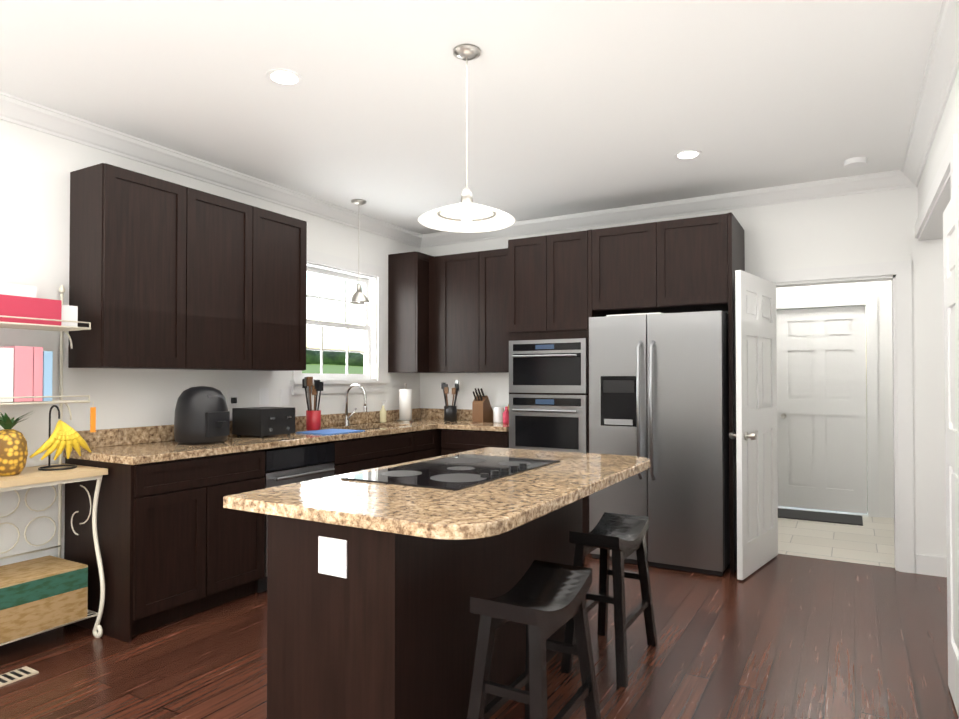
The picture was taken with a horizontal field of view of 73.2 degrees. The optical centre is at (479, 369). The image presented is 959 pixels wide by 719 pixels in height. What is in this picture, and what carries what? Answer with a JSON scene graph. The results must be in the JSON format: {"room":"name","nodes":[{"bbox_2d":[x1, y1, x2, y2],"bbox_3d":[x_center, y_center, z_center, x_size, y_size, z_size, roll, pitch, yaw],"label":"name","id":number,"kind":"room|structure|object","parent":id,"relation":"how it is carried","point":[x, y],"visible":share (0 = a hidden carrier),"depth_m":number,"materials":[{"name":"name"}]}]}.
{"room":"kitchen","nodes":[
{"label":"kitchen","id":0,"kind":"room"},
{"bbox_2d":[0,120,419,565],"bbox_3d":[-2.429,-0.003,3.404,0.140,2.740,7.400,-1,-1,30],"label":"wall","id":1,"kind":"structure","parent":0,"point":[37,168],"depth_m":3.55,"materials":[{"name":"white paint"}]},
{"bbox_2d":[68,163,306,370],"bbox_3d":[-1.753,-0.542,4.108,0.330,1.080,1.460,-1,-1,30],"label":"upper cabinet","id":2,"kind":"object","parent":1,"relation":"attached to","point":[163,274],"visible":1,"depth_m":3.77,"materials":[{"name":"brown wood"}]},
{"bbox_2d":[0,91,423,247],"bbox_3d":[-2.325,-1.321,3.364,0.100,0.105,7.120,-1,-1,30],"label":"crown molding","id":3,"kind":"structure","parent":1,"relation":"attached to","point":[13,109],"depth_m":4.08,"materials":[{"name":"white wood"}]},
{"bbox_2d":[227,389,237,405],"bbox_3d":[-1.707,0.194,4.486,0.030,0.120,0.080,-1,-1,30],"label":"outlet","id":4,"kind":"object","parent":1,"relation":"attached to","point":[233,397],"depth_m":4.48,"materials":[{"name":"white plastic"}]},
{"bbox_2d":[72,408,418,447],"bbox_3d":[-1.422,0.411,4.977,0.026,0.100,3.371,-1,-1,30],"label":"backsplash","id":5,"kind":"structure","parent":1,"relation":"attached to","point":[102,438],"depth_m":3.99,"materials":[{"name":"beige stone"}]},
{"bbox_2d":[260,388,268,404],"bbox_3d":[-1.578,0.198,4.734,0.005,0.120,0.080,-1,-1,30],"label":"outlet","id":6,"kind":"object","parent":1,"relation":"attached to","point":[264,392],"depth_m":4.73,"materials":[{"name":"white plastic"}]},
{"bbox_2d":[281,389,288,404],"bbox_3d":[-1.479,0.210,4.908,0.005,0.120,0.080,-1,-1,30],"label":"outlet","id":7,"kind":"object","parent":1,"relation":"attached to","point":[284,392],"depth_m":4.90,"materials":[{"name":"white plastic"}]},
{"bbox_2d":[290,249,387,394],"bbox_3d":[-1.209,-0.373,5.488,0.185,1.145,1.150,-1,-1,30],"label":"window","id":8,"kind":"structure","parent":1,"relation":"in","point":[371,279],"depth_m":5.65,"materials":[{"name":"white wood"}]},
{"bbox_2d":[0,0,941,233],"bbox_3d":[0.522,-1.431,2.901,6.100,0.100,9.550,-1,-1,30],"label":"ceiling","id":9,"kind":"structure","parent":0,"point":[578,106],"depth_m":3.17,"materials":[{"name":"white paint"}]},
{"bbox_2d":[266,69,302,85],"bbox_3d":[-0.919,-1.375,3.042,0.169,0.006,0.169,0,-1,24],"label":"recessed light","id":10,"kind":"object","parent":9,"relation":"in","point":[285,77],"depth_m":3.03,"materials":[{"name":"white"}]},
{"bbox_2d":[348,199,368,303],"bbox_3d":[-0.963,-0.939,5.148,0.170,0.814,0.170,-1,-1,30],"label":"light","id":11,"kind":"object","parent":9,"relation":"hanging from","point":[358,296],"visible":1,"depth_m":5.12,"materials":[{"name":"silver metal"}]},
{"bbox_2d":[418,44,514,232],"bbox_3d":[-0.055,-1.007,2.794,0.420,0.750,0.420,-1,-1,30],"label":"pendant light","id":12,"kind":"object","parent":9,"relation":"hanging from","point":[466,215],"visible":1,"depth_m":2.81,"materials":[{"name":"white glass"}]},
{"bbox_2d":[674,150,701,159],"bbox_3d":[1.318,-1.359,4.086,0.169,0.006,0.169,0,-1,24],"label":"recessed light","id":13,"kind":"object","parent":9,"relation":"in","point":[686,154],"depth_m":4.07,"materials":[{"name":"white"}]},
{"bbox_2d":[844,157,866,168],"bbox_3d":[2.440,-1.343,4.191,0.128,0.034,0.128,0,-1,21],"label":"smoke detector","id":14,"kind":"object","parent":9,"relation":"in","point":[855,162],"depth_m":4.15,"materials":[{"name":"white plastic"}]},
{"bbox_2d":[0,506,958,718],"bbox_3d":[0.522,1.409,2.858,6.100,0.100,9.550,-1,-1,30],"label":"floor","id":15,"kind":"structure","parent":0,"point":[781,636],"depth_m":3.09,"materials":[{"name":"brown wood"}]},
{"bbox_2d":[0,666,38,686],"bbox_3d":[-2.106,1.353,2.771,0.110,0.009,0.340,-1,-1,30],"label":"floor vent","id":16,"kind":"object","parent":15,"relation":"in","point":[15,675],"visible":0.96,"depth_m":2.85,"materials":[{"name":"beige metal"}]},
{"bbox_2d":[0,285,107,645],"bbox_3d":[-2.309,0.448,3.000,0.435,1.833,0.952,-1,-1,30],"label":"rack","id":17,"kind":"object","parent":15,"relation":"on","point":[30,477],"visible":0.92,"depth_m":3.27,"materials":[{"name":"beige metal"}]},
{"bbox_2d":[0,411,32,475],"bbox_3d":[-2.252,0.347,3.070,0.242,0.307,0.235,-1,-1,30],"label":"pineapple","id":18,"kind":"object","parent":17,"relation":"on","point":[13,451],"visible":0.98,"depth_m":3.04,"materials":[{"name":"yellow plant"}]},
{"bbox_2d":[0,346,52,401],"bbox_3d":[-2.335,0.021,3.110,0.195,0.270,0.435,-1,-1,30],"label":"books","id":19,"kind":"object","parent":17,"relation":"on","point":[25,371],"visible":1,"depth_m":3.15,"materials":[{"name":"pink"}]},
{"bbox_2d":[0,283,77,326],"bbox_3d":[-2.328,-0.319,3.132,0.210,0.190,0.640,-1,-1,30],"label":"books","id":20,"kind":"object","parent":17,"relation":"on","point":[16,300],"visible":0.75,"depth_m":3.17,"materials":[{"name":"red"}]},
{"bbox_2d":[0,555,87,643],"bbox_3d":[-2.313,1.105,2.986,0.360,0.258,0.780,-1,-1,30],"label":"cardboard box","id":21,"kind":"object","parent":17,"relation":"on","point":[42,593],"visible":1,"depth_m":3.08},
{"bbox_2d":[38,405,76,470],"bbox_3d":[-2.152,0.343,3.297,0.170,0.322,0.170,-1,-1,30],"label":"stand","id":22,"kind":"object","parent":17,"relation":"on","point":[49,456],"visible":0.98,"depth_m":3.33,"materials":[{"name":"black metal"}]},
{"bbox_2d":[29,420,90,459],"bbox_3d":[-2.112,0.357,3.274,0.077,0.200,0.297,-1,-1,30],"label":"bananas","id":23,"kind":"object","parent":22,"relation":"hanging from","point":[67,437],"visible":1,"depth_m":3.25,"materials":[{"name":"yellow food"}]},
{"bbox_2d":[64,448,266,642],"bbox_3d":[-1.788,0.927,3.736,0.620,0.890,0.842,-1,-1,30],"label":"base cabinet","id":24,"kind":"object","parent":15,"relation":"on","point":[177,540],"depth_m":3.44,"materials":[{"name":"brown wood"}]},
{"bbox_2d":[63,420,454,463],"bbox_3d":[-1.158,0.479,4.824,0.636,0.040,3.371,-1,-1,30],"label":"countertop","id":25,"kind":"structure","parent":24,"relation":"on","point":[162,451],"depth_m":3.84,"materials":[{"name":"beige stone"}]},
{"bbox_2d":[174,386,229,443],"bbox_3d":[-1.672,0.272,3.934,0.370,0.345,0.310,-1,-1,30],"label":"air fryer","id":26,"kind":"object","parent":25,"relation":"on","point":[202,414],"visible":1,"depth_m":3.83,"materials":[{"name":"black plastic"}]},
{"bbox_2d":[232,407,294,437],"bbox_3d":[-1.467,0.357,4.426,0.305,0.190,0.300,-1,-1,30],"label":"toaster","id":27,"kind":"object","parent":25,"relation":"on","point":[261,422],"visible":1,"depth_m":4.33,"materials":[{"name":"black plastic"}]},
{"bbox_2d":[302,377,322,430],"bbox_3d":[-1.266,0.256,4.882,0.130,0.405,0.139,-1,-1,30],"label":"utensil crock","id":28,"kind":"object","parent":25,"relation":"on","point":[313,419],"visible":0.96,"depth_m":4.85,"materials":[{"name":"red ceramic"}]},
{"bbox_2d":[296,429,364,434],"bbox_3d":[-1.085,0.452,4.712,0.320,0.008,0.380,-1,-1,30],"label":"mat","id":29,"kind":"object","parent":25,"relation":"on","point":[330,431],"visible":1,"depth_m":4.67,"materials":[{"name":"blue fabric"}]},
{"bbox_2d":[343,384,366,425],"bbox_3d":[-1.011,0.292,5.387,0.242,0.351,0.131,-1,-1,30],"label":"faucet","id":30,"kind":"object","parent":25,"relation":"on","point":[347,417],"depth_m":5.39,"materials":[{"name":"silver metal"}]},
{"bbox_2d":[380,401,386,422],"bbox_3d":[-0.861,0.378,5.796,0.070,0.190,0.058,-1,-1,30],"label":"soap bottle","id":31,"kind":"object","parent":25,"relation":"on","point":[382,415],"visible":1,"depth_m":5.78,"materials":[{"name":"beige plastic"}]},
{"bbox_2d":[397,383,413,421],"bbox_3d":[-0.682,0.298,5.959,0.150,0.354,0.150,-1,-1,30],"label":"paper towel","id":32,"kind":"object","parent":25,"relation":"on","point":[405,404],"visible":1,"depth_m":5.91,"materials":[{"name":"white paper"}]},
{"bbox_2d":[441,380,458,420],"bbox_3d":[-0.270,0.287,6.011,0.178,0.378,0.120,-1,-1,30],"label":"utensil caddy","id":33,"kind":"object","parent":25,"relation":"on","point":[450,413],"visible":1,"depth_m":5.97,"materials":[{"name":"black plastic"}]},
{"bbox_2d":[263,440,338,591],"bbox_3d":[-1.425,0.937,4.365,0.622,0.890,0.610,-1,-1,30],"label":"base cabinet","id":34,"kind":"object","parent":15,"relation":"on","point":[285,466],"depth_m":4.18,"materials":[{"name":"metal"}]},
{"bbox_2d":[257,443,334,592],"bbox_3d":[-1.170,0.942,4.217,0.131,0.875,0.602,-1,-1,30],"label":"dishwasher","id":35,"kind":"object","parent":34,"relation":"in","point":[287,464],"depth_m":4.13,"materials":[{"name":"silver metal"}]},
{"bbox_2d":[339,428,418,474],"bbox_3d":[-1.025,0.948,5.064,0.620,0.890,1.002,-1,-1,30],"label":"base cabinet","id":36,"kind":"object","parent":15,"relation":"on","point":[371,452],"depth_m":4.89,"materials":[{"name":"brown wood"}]},
{"bbox_2d":[267,499,581,718],"bbox_3d":[-0.111,0.913,2.797,0.570,0.890,1.600,-1,-1,30],"label":"kitchen island","id":37,"kind":"object","parent":15,"relation":"on","point":[378,578],"depth_m":2.15,"materials":[{"name":"brown wood"}]},
{"bbox_2d":[318,536,346,577],"bbox_3d":[-0.477,0.607,2.094,0.120,0.120,0.008,-1,-1,30],"label":"outlet","id":38,"kind":"object","parent":37,"relation":"attached to","point":[332,550],"depth_m":2.09,"materials":[{"name":"white plastic"}]},
{"bbox_2d":[223,447,650,546],"bbox_3d":[0.020,0.446,2.671,0.970,0.040,1.800,-1,-1,30],"label":"island countertop","id":39,"kind":"structure","parent":37,"relation":"on","point":[472,516],"depth_m":2.10,"materials":[{"name":"beige stone"}]},
{"bbox_2d":[339,451,562,490],"bbox_3d":[-0.080,0.416,2.758,0.530,0.022,0.910,-1,-1,30],"label":"cooktop","id":40,"kind":"object","parent":39,"relation":"in","point":[455,471],"depth_m":2.71,"materials":[{"name":"black glass"}]},
{"bbox_2d":[419,428,438,459],"bbox_3d":[-0.739,0.955,5.561,0.620,0.890,0.392,-1,-1,30],"label":"base cabinet","id":41,"kind":"object","parent":15,"relation":"on","point":[428,441],"depth_m":5.49,"materials":[{"name":"brown wood"}]},
{"bbox_2d":[439,428,502,455],"bbox_3d":[0.130,0.957,5.664,0.713,0.890,0.620,-1,-1,30],"label":"base cabinet","id":42,"kind":"object","parent":15,"relation":"on","point":[450,441],"depth_m":5.46,"materials":[{"name":"brown wood"}]},
{"bbox_2d":[439,420,502,431],"bbox_3d":[0.089,0.492,5.685,0.668,0.040,0.636,-1,-1,30],"label":"countertop","id":43,"kind":"structure","parent":42,"relation":"on","point":[460,425],"depth_m":5.46,"materials":[{"name":"beige stone"}]},
{"bbox_2d":[472,388,492,422],"bbox_3d":[0.021,0.320,5.837,0.110,0.306,0.213,-1,-1,30],"label":"knife block","id":44,"kind":"object","parent":43,"relation":"on","point":[482,411],"visible":1,"depth_m":5.78,"materials":[{"name":"brown wood"}]},
{"bbox_2d":[493,407,503,422],"bbox_3d":[0.172,0.403,5.779,0.096,0.140,0.096,-1,-1,30],"label":"canister","id":45,"kind":"object","parent":43,"relation":"on","point":[498,414],"visible":0.94,"depth_m":5.74,"materials":[{"name":"white ceramic"}]},
{"bbox_2d":[503,405,508,423],"bbox_3d":[0.235,0.395,5.627,0.062,0.150,0.062,0,-1,15],"label":"bottle","id":46,"kind":"object","parent":43,"relation":"on","point":[506,416],"depth_m":5.60,"materials":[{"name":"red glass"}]},
{"bbox_2d":[467,560,600,718],"bbox_3d":[0.189,1.034,2.184,0.300,0.630,0.530,-1,-1,30],"label":"stool","id":47,"kind":"object","parent":15,"relation":"on","point":[543,601],"visible":1,"depth_m":2.12,"materials":[{"name":"black wood"}]},
{"bbox_2d":[503,229,603,532],"bbox_3d":[0.693,0.167,5.344,0.720,2.460,0.635,-1,-1,30],"label":"tall cabinet","id":48,"kind":"object","parent":15,"relation":"on","point":[549,276],"depth_m":5.07,"materials":[{"name":"brown wood"}]},
{"bbox_2d":[509,338,586,452],"bbox_3d":[0.518,0.218,5.067,0.660,0.910,0.086,-1,-1,30],"label":"wall oven","id":49,"kind":"object","parent":48,"relation":"in","point":[548,376],"depth_m":5.06,"materials":[{"name":"silver metal"}]},
{"bbox_2d":[560,512,657,687],"bbox_3d":[0.625,1.047,3.063,0.300,0.630,0.530,-1,-1,30],"label":"stool","id":50,"kind":"object","parent":15,"relation":"on","point":[621,537],"visible":0.98,"depth_m":2.99,"materials":[{"name":"black wood"}]},
{"bbox_2d":[589,311,729,575],"bbox_3d":[1.377,0.491,4.813,0.930,1.795,0.811,-1,-1,30],"label":"fridge","id":51,"kind":"object","parent":15,"relation":"on","point":[659,390],"visible":0.9,"depth_m":4.47,"materials":[{"name":"grey metal"}]},
{"bbox_2d":[778,508,862,525],"bbox_3d":[3.233,1.404,6.173,0.740,0.012,0.440,-1,-1,30],"label":"mat","id":52,"kind":"object","parent":15,"relation":"on","point":[848,519],"visible":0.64,"depth_m":6.14,"materials":[{"name":"grey"}]},
{"bbox_2d":[420,186,946,572],"bbox_3d":[1.929,0.023,5.087,5.740,2.740,0.140,-1,-1,30],"label":"wall","id":53,"kind":"structure","parent":0,"point":[869,227],"depth_m":4.54,"materials":[{"name":"white paint"}]},
{"bbox_2d":[419,408,471,419],"bbox_3d":[-0.024,0.429,6.102,1.278,0.100,0.026,-1,-1,30],"label":"backsplash","id":54,"kind":"structure","parent":53,"relation":"attached to","point":[424,413],"depth_m":6.29,"materials":[{"name":"beige stone"}]},
{"bbox_2d":[388,248,508,372],"bbox_3d":[-0.160,-0.524,5.912,1.296,1.100,0.516,-1,-1,30],"label":"upper cabinet","id":55,"kind":"object","parent":53,"relation":"attached to","point":[447,313],"visible":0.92,"depth_m":5.87,"materials":[{"name":"brown wood"}]},
{"bbox_2d":[591,221,682,315],"bbox_3d":[1.247,-0.758,5.048,0.550,0.620,0.620,-1,-1,30],"label":"upper cabinet","id":56,"kind":"object","parent":53,"relation":"attached to","point":[629,262],"depth_m":4.78,"materials":[{"name":"brown wood"}]},
{"bbox_2d":[424,170,895,246],"bbox_3d":[1.175,-1.290,5.402,3.900,0.105,0.100,-1,-1,30],"label":"crown molding","id":57,"kind":"structure","parent":53,"relation":"attached to","point":[880,181],"depth_m":5.11,"materials":[{"name":"white wood"}]},
{"bbox_2d":[667,212,742,311],"bbox_3d":[1.620,-0.761,4.834,0.550,0.620,0.620,-1,-1,30],"label":"upper cabinet","id":58,"kind":"object","parent":53,"relation":"attached to","point":[704,253],"depth_m":4.54,"materials":[{"name":"brown wood"}]},
{"bbox_2d":[729,270,777,579],"bbox_3d":[1.928,0.363,4.538,0.229,2.020,0.794,-1,-1,30],"label":"kitchen door","id":59,"kind":"structure","parent":53,"relation":"in","point":[755,435],"depth_m":4.44,"materials":[{"name":"white wood"}]},
{"bbox_2d":[916,554,946,576],"bbox_3d":[3.611,1.312,4.012,1.490,0.130,0.015,-1,-1,30],"label":"baseboard","id":60,"kind":"structure","parent":53,"relation":"attached to","point":[931,565],"depth_m":4.33,"materials":[{"name":"white"}]},
{"bbox_2d":[776,280,893,517],"bbox_3d":[3.470,0.044,6.485,1.180,2.740,0.140,-1,-1,30],"label":"door frame","id":61,"kind":"structure","parent":0,"point":[882,290],"depth_m":6.18,"materials":[{"name":"white paint"}]},
{"bbox_2d":[776,306,866,513],"bbox_3d":[3.419,0.393,6.483,0.800,2.020,0.165,-1,-1,30],"label":"hall door","id":62,"kind":"structure","parent":61,"relation":"in","point":[821,418],"depth_m":6.46,"materials":[{"name":"white wood"}]},
{"bbox_2d":[918,69,958,216],"bbox_3d":[1.248,-0.036,1.212,0.140,2.740,7.260,-1,-1,30],"label":"wall","id":63,"kind":"structure","parent":0,"point":[948,127],"depth_m":3.26,"materials":[{"name":"white paint"}]},
{"bbox_2d":[755,134,958,572],"bbox_3d":[2.178,0.189,3.862,1.170,2.370,2.048,-1,-1,30],"label":"door frame","id":64,"kind":"structure","parent":63,"relation":"attached to","point":[929,221],"depth_m":4.21,"materials":[{"name":"white wood"}]},
{"bbox_2d":[896,0,958,188],"bbox_3d":[1.179,-1.352,1.352,0.100,0.105,7.120,-1,-1,30],"label":"crown molding","id":65,"kind":"structure","parent":63,"relation":"attached to","point":[941,70],"depth_m":3.07,"materials":[{"name":"white wood"}]},
{"bbox_2d":[943,185,958,716],"bbox_3d":[1.821,0.330,2.422,0.038,2.020,0.820,-1,-1,30],"label":"door","id":66,"kind":"structure","parent":63,"relation":"in","point":[951,271],"depth_m":2.60,"materials":[{"name":"white wood"}]},
{"label":"outside","id":67,"kind":"structure","parent":0,"visible":0},
{"bbox_2d":[302,364,363,373],"bbox_3d":[-31.581,-2.406,213.992,259.600,15.210,460.000,-1,-1,30],"label":"ground","id":68,"kind":"structure","parent":67,"point":[328,369],"depth_m":86.80,"materials":[{"name":"green plant"}]},
{"bbox_2d":[306,347,363,366],"bbox_3d":[-24.920,-2.227,120.453,186.270,11.774,20.515,0,-1,-10],"label":"trees","id":69,"kind":"object","parent":68,"relation":"on","point":[333,358],"visible":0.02,"depth_m":118.87,"materials":[{"name":"green plant"}]}
]}

